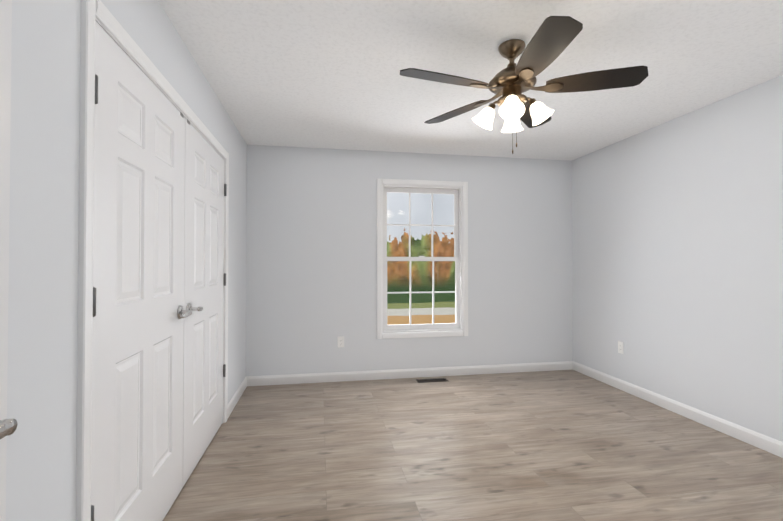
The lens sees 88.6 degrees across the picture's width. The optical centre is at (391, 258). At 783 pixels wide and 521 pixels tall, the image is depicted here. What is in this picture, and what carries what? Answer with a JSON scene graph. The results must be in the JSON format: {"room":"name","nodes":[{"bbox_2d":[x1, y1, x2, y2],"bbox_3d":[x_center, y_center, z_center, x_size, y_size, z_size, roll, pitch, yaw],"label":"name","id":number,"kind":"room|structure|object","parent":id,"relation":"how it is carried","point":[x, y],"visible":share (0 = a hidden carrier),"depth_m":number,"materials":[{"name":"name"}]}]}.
{"room":"empty bedroom","nodes":[
{"label":"empty bedroom","id":0,"kind":"room"},
{"bbox_2d":[6,0,246,520],"bbox_3d":[-1.155,0.041,1.958,0.120,2.440,4.480,0,-1,-10],"label":"wall","id":1,"kind":"structure","parent":0,"point":[41,461],"depth_m":1.12,"materials":[{"name":"white paint"}]},
{"bbox_2d":[91,21,191,520],"bbox_3d":[-1.045,0.232,1.749,0.096,2.034,0.926,0,-1,-10],"label":"closet door","id":2,"kind":"structure","parent":1,"relation":"in","point":[140,313],"depth_m":1.63,"materials":[{"name":"white wood"}]},
{"bbox_2d":[76,0,228,520],"bbox_3d":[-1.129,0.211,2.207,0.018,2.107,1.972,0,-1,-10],"label":"trim","id":3,"kind":"structure","parent":1,"relation":"attached to","point":[92,10],"depth_m":1.26,"materials":[{"name":"white wood"}]},
{"bbox_2d":[183,118,226,486],"bbox_3d":[-1.208,0.243,2.664,0.096,2.034,0.929,0,-1,-10],"label":"closet door","id":4,"kind":"structure","parent":1,"relation":"in","point":[204,370],"depth_m":2.55,"materials":[{"name":"white wood"}]},
{"bbox_2d":[227,377,246,418],"bbox_3d":[-1.380,1.235,3.588,0.014,0.095,0.861,0,-1,-10],"label":"baseboard","id":5,"kind":"structure","parent":1,"relation":"attached to","point":[232,403],"depth_m":3.54,"materials":[{"name":"white wood"}]},
{"bbox_2d":[246,145,572,375],"bbox_3d":[0.314,0.073,4.434,3.880,2.440,0.120,0,-1,-10],"label":"wall","id":6,"kind":"structure","parent":0,"point":[311,262],"depth_m":4.28,"materials":[{"name":"white paint"}]},
{"bbox_2d":[337,336,343,347],"bbox_3d":[-0.531,0.880,4.208,0.070,0.115,0.008,0,-1,-10],"label":"electrical outlet","id":7,"kind":"object","parent":6,"relation":"attached to","point":[340,341],"visible":1,"depth_m":4.21,"materials":[{"name":"white plastic"}]},
{"bbox_2d":[246,361,570,385],"bbox_3d":[0.306,1.244,4.350,3.600,0.095,0.014,0,-1,-10],"label":"baseboard","id":8,"kind":"structure","parent":6,"relation":"attached to","point":[565,365],"depth_m":4.31,"materials":[{"name":"white wood"}]},
{"bbox_2d":[377,179,467,338],"bbox_3d":[0.335,0.008,4.429,1.020,1.710,0.138,0,-1,-10],"label":"window","id":9,"kind":"structure","parent":6,"relation":"in","point":[459,192],"depth_m":4.42,"materials":[{"name":"white"}]},
{"bbox_2d":[158,0,782,160],"bbox_3d":[0.431,-1.234,1.571,4.660,0.100,5.830,0,-1,-10],"label":"ceiling","id":10,"kind":"structure","parent":0,"point":[310,73],"depth_m":2.42,"materials":[{"name":"white paint"}]},
{"bbox_2d":[400,16,647,153],"bbox_3d":[0.648,-0.872,2.189,1.261,0.608,1.256,0,-1,-10],"label":"ceiling fan","id":11,"kind":"object","parent":10,"relation":"hanging from","point":[552,39],"visible":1,"depth_m":2.11,"materials":[{"name":"brown wood"}]},
{"bbox_2d":[163,370,782,520],"bbox_3d":[0.431,1.306,1.539,4.660,0.100,5.830,0,-1,-10],"label":"floor","id":12,"kind":"structure","parent":0,"point":[564,445],"depth_m":2.54,"materials":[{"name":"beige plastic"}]},
{"bbox_2d":[416,378,447,382],"bbox_3d":[0.429,1.288,4.231,0.330,0.005,0.130,0,-1,-10],"label":"floor vent","id":13,"kind":"object","parent":12,"relation":"in","point":[431,380],"visible":1,"depth_m":4.21,"materials":[{"name":"brown metal"}]},
{"bbox_2d":[572,75,782,441],"bbox_3d":[2.558,0.049,2.558,0.120,2.440,4.360,0,-1,-10],"label":"wall","id":14,"kind":"structure","parent":0,"point":[677,250],"depth_m":3.17,"materials":[{"name":"white paint"}]},
{"bbox_2d":[618,341,623,353],"bbox_3d":[2.246,0.877,3.935,0.008,0.115,0.070,0,-1,-10],"label":"electrical outlet","id":15,"kind":"object","parent":14,"relation":"attached to","point":[620,347],"visible":1,"depth_m":3.93,"materials":[{"name":"white plastic"}]},
{"bbox_2d":[571,361,782,457],"bbox_3d":[2.483,1.222,2.581,0.014,0.095,4.260,0,-1,-10],"label":"baseboard","id":16,"kind":"structure","parent":14,"relation":"attached to","point":[760,441],"depth_m":3.16,"materials":[{"name":"white wood"}]},
{"bbox_3d":[1.080,0.018,0.132,3.640,2.440,0.100,0,-1,-10],"label":"wall","id":17,"kind":"structure","parent":0,"visible":0},
{"bbox_2d":[0,0,16,520],"bbox_3d":[-0.629,0.215,0.298,0.166,2.030,0.821,0,-1,-10],"label":"entry door","id":18,"kind":"structure","parent":17,"relation":"in","point":[8,427],"depth_m":0.70,"materials":[{"name":"white wood"}]},
{"label":"outside","id":19,"kind":"structure","parent":0,"visible":0},
{"bbox_2d":[387,291,454,324],"bbox_3d":[-6.372,2.258,31.562,120.000,0.001,55.290,0,-1,-10],"label":"ground","id":20,"kind":"structure","parent":19,"point":[418,302],"depth_m":16.43,"materials":[{"name":"green plant"}]},
{"bbox_2d":[387,228,454,291],"bbox_3d":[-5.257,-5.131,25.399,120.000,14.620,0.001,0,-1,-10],"label":"trees","id":21,"kind":"object","parent":20,"relation":"on","point":[424,273],"depth_m":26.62,"materials":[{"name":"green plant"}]}
]}

